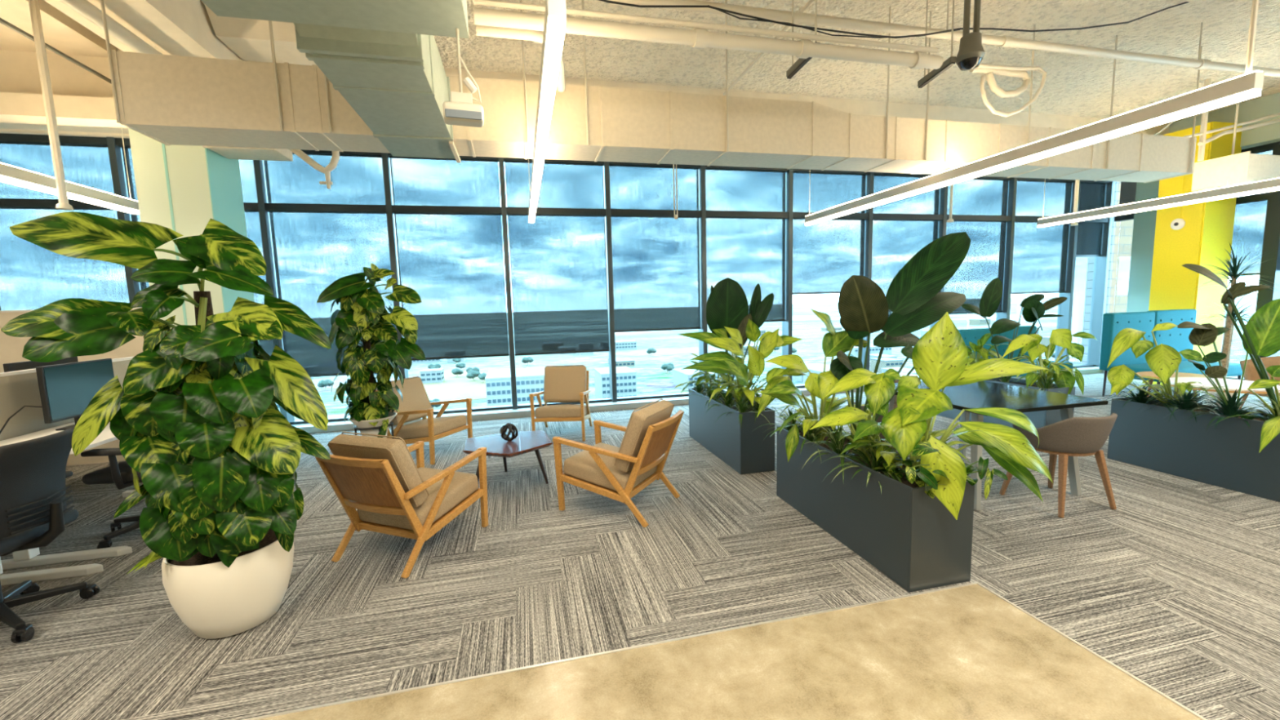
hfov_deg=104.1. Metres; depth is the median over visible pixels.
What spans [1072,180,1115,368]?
window
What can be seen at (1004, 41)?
pipe
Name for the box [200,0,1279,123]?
ceiling
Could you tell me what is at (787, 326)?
window
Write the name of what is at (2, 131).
ceiling beam
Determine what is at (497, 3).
conduit
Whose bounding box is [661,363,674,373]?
tree
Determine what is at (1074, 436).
chair
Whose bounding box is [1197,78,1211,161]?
ceiling pipe
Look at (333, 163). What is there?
pipe
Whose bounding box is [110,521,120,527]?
hood
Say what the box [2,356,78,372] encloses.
monitor
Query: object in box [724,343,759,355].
office building
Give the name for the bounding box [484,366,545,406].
office building
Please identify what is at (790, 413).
spider plant
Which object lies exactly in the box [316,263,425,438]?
pothos
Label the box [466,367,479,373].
tree
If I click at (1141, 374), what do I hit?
round table
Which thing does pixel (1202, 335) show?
rubber plant
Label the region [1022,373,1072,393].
spider plant
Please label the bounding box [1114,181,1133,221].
window
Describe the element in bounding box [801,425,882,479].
spider plant
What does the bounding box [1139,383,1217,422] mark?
spider plant
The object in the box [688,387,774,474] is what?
planter box
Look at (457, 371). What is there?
tree
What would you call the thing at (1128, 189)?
window pane
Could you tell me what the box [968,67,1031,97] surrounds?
conduit
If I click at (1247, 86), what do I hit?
strip light
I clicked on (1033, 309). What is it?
plant
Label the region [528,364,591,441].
armchair
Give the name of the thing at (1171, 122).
ceiling pipe
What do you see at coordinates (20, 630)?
hood
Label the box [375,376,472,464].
armchair
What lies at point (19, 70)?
ceiling beam
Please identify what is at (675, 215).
rod
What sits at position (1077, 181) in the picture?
rod
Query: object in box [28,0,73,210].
rod
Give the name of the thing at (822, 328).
office building
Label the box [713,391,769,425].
spider plant
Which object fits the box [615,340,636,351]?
office building
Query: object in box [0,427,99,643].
office chair
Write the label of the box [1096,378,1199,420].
spider plant
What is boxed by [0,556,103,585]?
desk
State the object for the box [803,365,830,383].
office building
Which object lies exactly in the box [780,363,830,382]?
office building
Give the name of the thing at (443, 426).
seat cushion
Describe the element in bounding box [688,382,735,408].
spider plant
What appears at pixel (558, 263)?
window pane
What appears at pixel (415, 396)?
cushion
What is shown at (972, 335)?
tufted bench
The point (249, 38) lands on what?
duct
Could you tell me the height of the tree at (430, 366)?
9.641 m
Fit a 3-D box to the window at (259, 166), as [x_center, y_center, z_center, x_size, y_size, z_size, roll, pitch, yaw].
[-5.288,-0.865,6.150,1.434,3.495,0.210,-3,6,-13]
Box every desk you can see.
[0,422,135,569]
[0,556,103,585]
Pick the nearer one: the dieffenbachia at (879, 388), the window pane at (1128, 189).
the dieffenbachia at (879, 388)
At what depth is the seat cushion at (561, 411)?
5.59 m
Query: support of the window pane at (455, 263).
attached to the window at (400, 209)
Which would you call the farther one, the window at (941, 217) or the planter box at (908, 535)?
the window at (941, 217)
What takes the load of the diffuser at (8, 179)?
attached to the strip light at (11, 175)
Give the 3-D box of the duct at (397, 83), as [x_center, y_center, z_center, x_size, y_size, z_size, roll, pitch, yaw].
[-1.629,-1.882,3.355,0.584,0.505,2.015,-3,6,-13]
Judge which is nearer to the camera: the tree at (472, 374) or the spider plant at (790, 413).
the spider plant at (790, 413)
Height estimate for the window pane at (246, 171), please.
2.552 m
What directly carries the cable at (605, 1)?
hanging from the ceiling
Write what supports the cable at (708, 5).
attached to the cable at (605, 1)
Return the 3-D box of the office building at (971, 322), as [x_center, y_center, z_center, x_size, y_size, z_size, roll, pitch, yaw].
[718.914,-80.519,1056.837,28.372,11.849,27.159,-3,6,-13]
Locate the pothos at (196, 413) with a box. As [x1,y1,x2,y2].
[0,211,331,639]
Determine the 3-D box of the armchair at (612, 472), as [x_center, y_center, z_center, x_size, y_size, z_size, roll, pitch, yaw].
[-0.127,0.708,3.749,0.844,0.800,0.605,2,7,27]
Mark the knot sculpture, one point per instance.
(512, 428)
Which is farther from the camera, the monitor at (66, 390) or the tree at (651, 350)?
the tree at (651, 350)
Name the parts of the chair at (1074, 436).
leg, leg, leg, leg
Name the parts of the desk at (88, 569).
leg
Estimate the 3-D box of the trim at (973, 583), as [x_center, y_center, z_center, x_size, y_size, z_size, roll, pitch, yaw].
[-3.697,1.563,1.347,11.262,0.204,0.012,-3,6,-13]
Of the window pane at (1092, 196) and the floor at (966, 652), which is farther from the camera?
the window pane at (1092, 196)
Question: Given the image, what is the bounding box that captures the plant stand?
[353,421,394,439]
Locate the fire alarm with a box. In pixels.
[1170,175,1185,230]
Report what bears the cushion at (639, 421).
on the armchair at (612, 472)
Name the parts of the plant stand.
leg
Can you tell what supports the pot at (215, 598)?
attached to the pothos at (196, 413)
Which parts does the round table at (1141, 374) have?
leg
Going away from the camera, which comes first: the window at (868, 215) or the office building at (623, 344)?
the window at (868, 215)
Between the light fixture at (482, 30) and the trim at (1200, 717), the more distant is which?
the light fixture at (482, 30)
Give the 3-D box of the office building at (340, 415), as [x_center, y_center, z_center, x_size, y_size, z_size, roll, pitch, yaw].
[-121.046,33.073,225.469,47.370,14.623,25.760,-3,6,-13]
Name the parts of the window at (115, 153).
frame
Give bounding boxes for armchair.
[315,431,488,577]
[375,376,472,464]
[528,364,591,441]
[552,398,684,527]
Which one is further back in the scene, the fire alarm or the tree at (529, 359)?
the tree at (529, 359)
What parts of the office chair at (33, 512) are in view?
arm, arm, backrest, seat, arm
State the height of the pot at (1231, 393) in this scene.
0.320 m
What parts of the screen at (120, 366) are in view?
screen panel, screen trim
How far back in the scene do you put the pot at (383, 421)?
4.56 m
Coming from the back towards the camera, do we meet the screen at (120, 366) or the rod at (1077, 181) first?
the rod at (1077, 181)
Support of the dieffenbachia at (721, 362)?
on the planter box at (745, 451)
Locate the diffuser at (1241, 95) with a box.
[804,88,1261,225]
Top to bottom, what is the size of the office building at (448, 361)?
13.334 m
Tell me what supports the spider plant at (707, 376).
in the planter box at (745, 451)
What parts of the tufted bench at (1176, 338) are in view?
leg, panel, panel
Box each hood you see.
[12,624,32,636]
[23,582,36,591]
[79,583,96,591]
[98,538,111,543]
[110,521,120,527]
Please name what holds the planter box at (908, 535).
on the floor at (1176, 586)
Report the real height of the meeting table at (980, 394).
0.734 m
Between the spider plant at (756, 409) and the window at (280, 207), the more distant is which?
the window at (280, 207)
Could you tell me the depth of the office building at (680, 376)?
361.53 m
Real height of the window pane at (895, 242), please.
2.332 m
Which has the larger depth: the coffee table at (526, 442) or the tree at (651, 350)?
the tree at (651, 350)
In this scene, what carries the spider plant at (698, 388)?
in the planter box at (745, 451)
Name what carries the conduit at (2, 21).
attached to the rod at (34, 8)
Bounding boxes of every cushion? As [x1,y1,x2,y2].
[328,433,427,506]
[357,467,478,529]
[377,377,431,426]
[391,414,466,439]
[535,404,586,417]
[543,365,586,403]
[563,442,657,491]
[615,400,672,472]
[1112,360,1242,382]
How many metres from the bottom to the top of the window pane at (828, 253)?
1.892 m
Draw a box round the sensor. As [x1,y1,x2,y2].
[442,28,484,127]
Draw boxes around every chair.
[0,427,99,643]
[80,448,142,548]
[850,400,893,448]
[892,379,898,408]
[999,413,1117,517]
[1238,355,1279,408]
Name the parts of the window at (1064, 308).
frame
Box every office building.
[327,413,350,417]
[411,359,441,363]
[419,368,444,383]
[446,358,466,363]
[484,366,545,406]
[578,351,593,355]
[594,366,636,398]
[607,356,635,366]
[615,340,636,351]
[672,368,736,390]
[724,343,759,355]
[760,329,765,336]
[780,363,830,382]
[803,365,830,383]
[821,327,842,331]
[844,343,891,356]
[869,353,897,360]
[870,357,903,373]
[876,372,917,376]
[880,367,917,374]
[920,330,928,336]
[968,319,991,324]
[1040,336,1049,346]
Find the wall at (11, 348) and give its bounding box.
[0,307,143,465]
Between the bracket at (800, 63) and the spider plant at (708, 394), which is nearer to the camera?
the bracket at (800, 63)
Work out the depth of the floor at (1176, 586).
2.67 m
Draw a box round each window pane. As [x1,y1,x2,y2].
[0,142,128,311]
[121,146,273,356]
[263,153,399,377]
[389,156,509,360]
[504,161,609,355]
[608,164,701,332]
[705,168,786,321]
[792,172,866,294]
[871,175,939,316]
[943,178,1008,314]
[1011,180,1071,293]
[1075,182,1106,256]
[1119,181,1136,215]
[1228,149,1272,276]
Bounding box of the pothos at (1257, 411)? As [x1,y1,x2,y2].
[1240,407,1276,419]
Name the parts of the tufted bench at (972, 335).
panel, panel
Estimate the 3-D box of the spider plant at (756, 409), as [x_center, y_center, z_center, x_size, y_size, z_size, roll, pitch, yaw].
[1.050,0.395,4.465,0.492,0.268,0.503,1,7,21]
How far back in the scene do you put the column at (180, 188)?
4.88 m
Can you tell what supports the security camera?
hanging from the ceiling
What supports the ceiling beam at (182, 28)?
attached to the ceiling
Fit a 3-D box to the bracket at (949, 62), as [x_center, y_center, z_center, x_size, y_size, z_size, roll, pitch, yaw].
[2.445,-2.793,4.099,0.045,0.882,0.442,-2,6,-2]
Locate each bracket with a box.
[786,0,820,79]
[917,0,955,88]
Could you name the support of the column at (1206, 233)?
on the floor at (1176, 586)
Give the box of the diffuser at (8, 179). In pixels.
[0,174,139,213]
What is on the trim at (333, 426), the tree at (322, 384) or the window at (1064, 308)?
the window at (1064, 308)
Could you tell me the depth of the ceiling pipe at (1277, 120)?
6.65 m
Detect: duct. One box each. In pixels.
[100,0,1202,182]
[201,0,468,38]
[293,22,460,162]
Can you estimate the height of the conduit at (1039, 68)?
0.483 m
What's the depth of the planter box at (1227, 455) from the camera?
3.92 m
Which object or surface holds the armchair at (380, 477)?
on the floor at (1176, 586)
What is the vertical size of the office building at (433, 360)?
5.949 m
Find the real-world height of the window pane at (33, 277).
2.552 m
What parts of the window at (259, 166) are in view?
frame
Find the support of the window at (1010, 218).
on the trim at (333, 426)
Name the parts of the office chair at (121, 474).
seat, arm, arm post, arm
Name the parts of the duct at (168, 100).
hanger rod, hanger rod, hanger rod, hanger rod, hanger rod, hanger rod, hanger rod, hanger rod, hanger rod, hanger rod, hanger rod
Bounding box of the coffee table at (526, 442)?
[462,430,551,484]
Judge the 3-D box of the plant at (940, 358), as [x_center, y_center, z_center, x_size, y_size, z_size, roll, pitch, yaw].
[1.875,0.243,2.777,1.353,1.018,0.637,-3,6,-13]
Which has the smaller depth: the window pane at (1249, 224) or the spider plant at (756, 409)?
the spider plant at (756, 409)
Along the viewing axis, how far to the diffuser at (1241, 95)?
3.89 m
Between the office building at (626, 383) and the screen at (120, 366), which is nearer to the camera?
the screen at (120, 366)
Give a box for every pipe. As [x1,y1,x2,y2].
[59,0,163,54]
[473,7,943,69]
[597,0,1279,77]
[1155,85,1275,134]
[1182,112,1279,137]
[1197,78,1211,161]
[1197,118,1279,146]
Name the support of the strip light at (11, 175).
hanging from the ceiling beam at (19, 70)
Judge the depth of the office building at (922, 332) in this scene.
721.98 m
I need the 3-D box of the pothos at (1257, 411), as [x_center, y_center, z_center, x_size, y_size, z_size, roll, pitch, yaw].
[4.642,0.409,3.439,0.435,0.180,0.597,-2,6,-2]
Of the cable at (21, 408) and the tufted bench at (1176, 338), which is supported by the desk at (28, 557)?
the cable at (21, 408)
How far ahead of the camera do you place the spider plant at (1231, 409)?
3.77 m
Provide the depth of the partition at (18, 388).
3.48 m
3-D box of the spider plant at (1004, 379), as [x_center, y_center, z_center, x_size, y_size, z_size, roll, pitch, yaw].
[4.066,0.203,5.597,0.424,0.266,0.410,-3,6,-13]
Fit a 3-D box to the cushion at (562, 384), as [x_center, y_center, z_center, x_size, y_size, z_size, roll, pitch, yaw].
[-0.915,0.297,6.122,0.516,0.450,0.110,-1,-16,1]
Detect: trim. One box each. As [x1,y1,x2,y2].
[242,582,977,719]
[290,366,1101,433]
[977,582,1207,719]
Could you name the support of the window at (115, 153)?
on the trim at (333, 426)
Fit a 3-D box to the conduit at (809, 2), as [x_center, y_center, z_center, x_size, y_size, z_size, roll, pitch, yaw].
[1.413,-2.957,4.099,0.032,0.032,3.733,-3,6,-13]
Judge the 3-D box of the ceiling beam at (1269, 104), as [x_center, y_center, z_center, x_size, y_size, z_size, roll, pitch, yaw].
[9.519,-3.293,5.692,0.550,0.630,5.250,-3,6,-13]
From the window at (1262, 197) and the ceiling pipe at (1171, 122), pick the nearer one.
the ceiling pipe at (1171, 122)
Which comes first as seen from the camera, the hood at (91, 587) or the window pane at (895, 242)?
the hood at (91, 587)
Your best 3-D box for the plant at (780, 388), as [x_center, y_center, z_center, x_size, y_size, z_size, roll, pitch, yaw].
[1.180,0.165,3.571,0.838,1.059,0.633,-3,6,-13]
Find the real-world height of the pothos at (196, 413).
1.971 m
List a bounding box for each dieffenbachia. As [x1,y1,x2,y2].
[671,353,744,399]
[676,318,804,410]
[809,368,902,470]
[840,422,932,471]
[965,333,1008,365]
[1001,328,1097,394]
[1106,322,1230,407]
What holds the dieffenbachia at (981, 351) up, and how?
on the planter box at (1040, 419)
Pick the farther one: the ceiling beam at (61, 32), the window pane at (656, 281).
the window pane at (656, 281)
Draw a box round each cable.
[0,405,41,433]
[599,0,1188,38]
[708,4,960,38]
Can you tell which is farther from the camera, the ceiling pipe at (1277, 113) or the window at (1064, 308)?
the window at (1064, 308)
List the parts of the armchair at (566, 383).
leg, armrest, leg, seat rail, leg, armrest, rail, post, leg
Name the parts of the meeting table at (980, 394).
leg, leg, leg, leg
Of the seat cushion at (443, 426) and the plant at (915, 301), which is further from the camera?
the seat cushion at (443, 426)
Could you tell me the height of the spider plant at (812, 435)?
0.266 m
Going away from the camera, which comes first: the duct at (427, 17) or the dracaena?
the duct at (427, 17)
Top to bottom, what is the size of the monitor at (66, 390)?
0.475 m
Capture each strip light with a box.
[0,128,139,213]
[528,0,566,222]
[804,0,1264,225]
[1037,177,1279,227]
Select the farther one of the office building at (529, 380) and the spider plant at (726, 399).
the office building at (529, 380)
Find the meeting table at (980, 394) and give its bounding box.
[888,381,1108,510]
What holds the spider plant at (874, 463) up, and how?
in the planter box at (908, 535)
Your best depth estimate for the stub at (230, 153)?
5.06 m
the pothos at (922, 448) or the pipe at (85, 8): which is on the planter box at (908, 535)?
the pothos at (922, 448)
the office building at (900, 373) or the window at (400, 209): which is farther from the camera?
the office building at (900, 373)
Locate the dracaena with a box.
[1188,241,1279,405]
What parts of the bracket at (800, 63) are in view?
hanger rod, hanger rod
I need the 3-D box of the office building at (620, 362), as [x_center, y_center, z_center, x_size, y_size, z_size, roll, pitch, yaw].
[-19.906,2.121,520.892,21.688,5.861,37.445,-3,6,-13]
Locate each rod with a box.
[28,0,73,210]
[672,164,677,219]
[946,184,954,222]
[1071,179,1079,226]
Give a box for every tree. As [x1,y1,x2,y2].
[317,379,333,390]
[427,363,440,368]
[429,398,440,409]
[451,368,463,377]
[452,358,461,364]
[455,363,465,369]
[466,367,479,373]
[466,370,480,380]
[478,373,486,382]
[521,356,533,365]
[646,347,656,355]
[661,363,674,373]
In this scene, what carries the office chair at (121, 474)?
on the floor at (1176, 586)
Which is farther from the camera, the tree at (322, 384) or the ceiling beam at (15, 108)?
the tree at (322, 384)
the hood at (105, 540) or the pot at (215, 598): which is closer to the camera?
the pot at (215, 598)
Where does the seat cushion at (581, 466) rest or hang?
on the armchair at (612, 472)
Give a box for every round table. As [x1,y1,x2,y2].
[1135,371,1207,399]
[1169,377,1279,406]
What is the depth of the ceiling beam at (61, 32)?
4.48 m
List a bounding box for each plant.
[680,377,709,394]
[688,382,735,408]
[705,390,737,413]
[706,277,773,398]
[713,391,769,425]
[732,390,783,420]
[751,404,818,439]
[755,308,866,462]
[785,413,834,461]
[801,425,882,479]
[817,438,920,493]
[830,231,970,451]
[866,311,1053,519]
[960,277,1066,382]
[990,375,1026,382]
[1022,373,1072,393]
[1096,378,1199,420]
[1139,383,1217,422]
[1167,387,1272,430]
[1177,321,1248,404]
[1182,263,1279,453]
[1212,395,1279,425]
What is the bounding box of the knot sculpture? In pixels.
[500,422,517,440]
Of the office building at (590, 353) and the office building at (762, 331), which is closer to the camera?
the office building at (590, 353)
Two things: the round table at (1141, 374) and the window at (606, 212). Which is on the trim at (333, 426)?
the window at (606, 212)
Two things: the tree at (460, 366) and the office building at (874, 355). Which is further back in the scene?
the tree at (460, 366)
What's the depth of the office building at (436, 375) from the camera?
424.74 m
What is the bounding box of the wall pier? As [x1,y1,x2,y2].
[1126,180,1159,312]
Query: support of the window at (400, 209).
on the trim at (333, 426)
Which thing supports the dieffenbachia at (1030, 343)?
in the planter box at (1040, 419)
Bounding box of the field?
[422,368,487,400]
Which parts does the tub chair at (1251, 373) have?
leg, seat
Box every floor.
[0,373,1279,719]
[259,584,1201,719]
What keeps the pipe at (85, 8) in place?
attached to the ceiling beam at (182, 28)
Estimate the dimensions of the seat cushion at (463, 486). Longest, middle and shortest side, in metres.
0.550 x 0.524 x 0.146 m
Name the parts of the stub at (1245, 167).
hanger rod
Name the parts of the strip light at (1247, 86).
suspension rod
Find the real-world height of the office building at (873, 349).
9.554 m
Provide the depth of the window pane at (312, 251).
6.38 m
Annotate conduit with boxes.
[0,17,111,84]
[473,0,938,53]
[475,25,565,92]
[722,0,814,95]
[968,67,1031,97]
[976,63,1046,116]
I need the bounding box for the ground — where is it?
[293,293,1279,419]
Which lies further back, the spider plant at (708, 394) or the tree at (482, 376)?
the tree at (482, 376)
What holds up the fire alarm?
attached to the column at (1206, 233)
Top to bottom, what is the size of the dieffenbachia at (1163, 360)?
0.738 m
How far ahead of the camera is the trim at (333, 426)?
7.00 m
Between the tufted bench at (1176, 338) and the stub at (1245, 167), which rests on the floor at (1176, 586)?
the tufted bench at (1176, 338)
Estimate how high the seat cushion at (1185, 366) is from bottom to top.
0.172 m
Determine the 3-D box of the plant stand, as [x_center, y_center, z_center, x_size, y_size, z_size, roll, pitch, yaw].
[-2.495,0.829,4.717,0.332,0.459,0.332,-3,6,-13]
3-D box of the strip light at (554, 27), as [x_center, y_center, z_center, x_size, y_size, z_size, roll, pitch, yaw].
[-0.904,-2.361,4.211,0.072,1.580,4.760,-3,6,-13]
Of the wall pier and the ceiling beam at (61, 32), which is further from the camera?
the wall pier
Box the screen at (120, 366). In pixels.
[111,355,134,387]
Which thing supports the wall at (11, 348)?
on the floor at (1176, 586)
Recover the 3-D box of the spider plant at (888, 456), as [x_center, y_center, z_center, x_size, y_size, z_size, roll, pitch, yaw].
[1.378,0.506,2.937,0.450,0.283,0.494,-5,7,-28]
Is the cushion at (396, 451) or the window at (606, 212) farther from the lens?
the window at (606, 212)
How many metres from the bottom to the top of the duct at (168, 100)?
1.371 m
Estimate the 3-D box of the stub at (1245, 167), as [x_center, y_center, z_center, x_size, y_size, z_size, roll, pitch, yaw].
[8.623,-3.021,6.771,2.020,1.357,0.540,-3,6,-13]
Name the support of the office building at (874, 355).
on the ground
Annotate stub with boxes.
[202,146,293,161]
[1191,102,1279,192]
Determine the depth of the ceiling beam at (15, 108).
4.70 m
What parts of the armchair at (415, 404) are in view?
post, leg, armrest, rail, leg, leg, armrest, seat rail, leg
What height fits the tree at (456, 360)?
7.447 m
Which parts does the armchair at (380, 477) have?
post, leg, rail, panel, rail, seat rail, post, armrest, seat panel, leg, leg, armrest, rail, leg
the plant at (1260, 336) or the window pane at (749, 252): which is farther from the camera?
the window pane at (749, 252)
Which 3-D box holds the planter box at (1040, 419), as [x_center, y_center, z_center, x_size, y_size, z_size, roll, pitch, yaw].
[4.106,0.484,5.760,0.360,0.550,1.420,-3,6,-13]
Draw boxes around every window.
[0,133,142,307]
[115,137,294,422]
[264,149,408,424]
[387,153,517,414]
[503,157,617,408]
[608,161,707,400]
[705,165,793,391]
[792,168,874,387]
[872,172,947,380]
[946,176,1017,320]
[1014,177,1080,362]
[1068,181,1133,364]
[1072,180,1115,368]
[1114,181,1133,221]
[1226,141,1279,380]
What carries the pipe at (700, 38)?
hanging from the bracket at (800, 63)
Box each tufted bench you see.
[958,325,1072,377]
[1099,309,1242,396]
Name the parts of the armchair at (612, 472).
leg, rail, armrest, leg, seat panel, armrest, leg, post, seat rail, rail, panel, rail, post, leg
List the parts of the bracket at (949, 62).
hanger rod, hanger rod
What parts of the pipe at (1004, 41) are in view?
hanger rod, hanger rod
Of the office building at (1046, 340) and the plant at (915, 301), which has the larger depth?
the office building at (1046, 340)
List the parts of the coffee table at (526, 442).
leg, leg, leg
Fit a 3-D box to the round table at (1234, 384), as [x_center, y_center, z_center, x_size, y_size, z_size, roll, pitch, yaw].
[6.135,0.495,5.307,0.824,0.515,0.824,-3,6,-13]
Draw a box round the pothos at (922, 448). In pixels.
[872,441,1008,499]
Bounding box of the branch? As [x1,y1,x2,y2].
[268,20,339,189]
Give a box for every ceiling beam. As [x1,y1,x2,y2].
[0,0,117,57]
[0,47,1169,135]
[0,91,128,128]
[0,128,128,137]
[44,0,243,60]
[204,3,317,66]
[1168,92,1279,149]
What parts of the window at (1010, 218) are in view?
frame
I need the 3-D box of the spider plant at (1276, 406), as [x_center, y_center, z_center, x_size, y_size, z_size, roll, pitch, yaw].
[4.558,0.393,3.530,0.596,0.307,0.529,-3,6,-13]
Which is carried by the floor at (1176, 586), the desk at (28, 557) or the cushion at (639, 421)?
the desk at (28, 557)
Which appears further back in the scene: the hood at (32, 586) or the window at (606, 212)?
the window at (606, 212)
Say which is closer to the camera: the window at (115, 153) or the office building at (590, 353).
the window at (115, 153)
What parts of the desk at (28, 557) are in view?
leg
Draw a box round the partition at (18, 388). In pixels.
[0,368,74,440]
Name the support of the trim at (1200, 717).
on the floor at (1176, 586)
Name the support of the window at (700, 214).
on the trim at (333, 426)
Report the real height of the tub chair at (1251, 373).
0.748 m
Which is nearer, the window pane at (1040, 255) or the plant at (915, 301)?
the plant at (915, 301)
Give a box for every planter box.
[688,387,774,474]
[776,423,974,592]
[937,377,1075,428]
[1106,396,1279,502]
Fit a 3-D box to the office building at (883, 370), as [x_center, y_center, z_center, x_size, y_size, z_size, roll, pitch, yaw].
[189.584,12.142,357.433,15.672,10.129,29.436,-3,6,-13]
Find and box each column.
[128,127,259,354]
[1142,121,1242,386]
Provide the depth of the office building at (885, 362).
411.67 m
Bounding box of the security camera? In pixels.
[955,0,985,71]
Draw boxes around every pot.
[161,540,293,639]
[347,411,397,438]
[1200,390,1237,405]
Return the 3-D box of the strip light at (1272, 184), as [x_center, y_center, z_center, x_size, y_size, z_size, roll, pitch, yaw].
[7.278,-2.800,6.130,0.072,1.580,4.640,-3,6,-13]
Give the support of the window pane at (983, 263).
attached to the window at (1010, 218)
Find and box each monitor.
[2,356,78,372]
[35,358,114,431]
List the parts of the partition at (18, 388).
screen trim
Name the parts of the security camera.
rod, rod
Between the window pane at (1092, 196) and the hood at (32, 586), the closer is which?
the hood at (32, 586)
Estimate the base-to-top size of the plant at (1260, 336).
1.218 m
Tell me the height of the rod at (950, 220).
0.914 m
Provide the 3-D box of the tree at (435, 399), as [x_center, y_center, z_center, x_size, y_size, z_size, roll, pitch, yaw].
[-127.286,27.759,306.507,10.340,7.789,9.930,-2,6,0]
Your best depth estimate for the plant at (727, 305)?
4.78 m

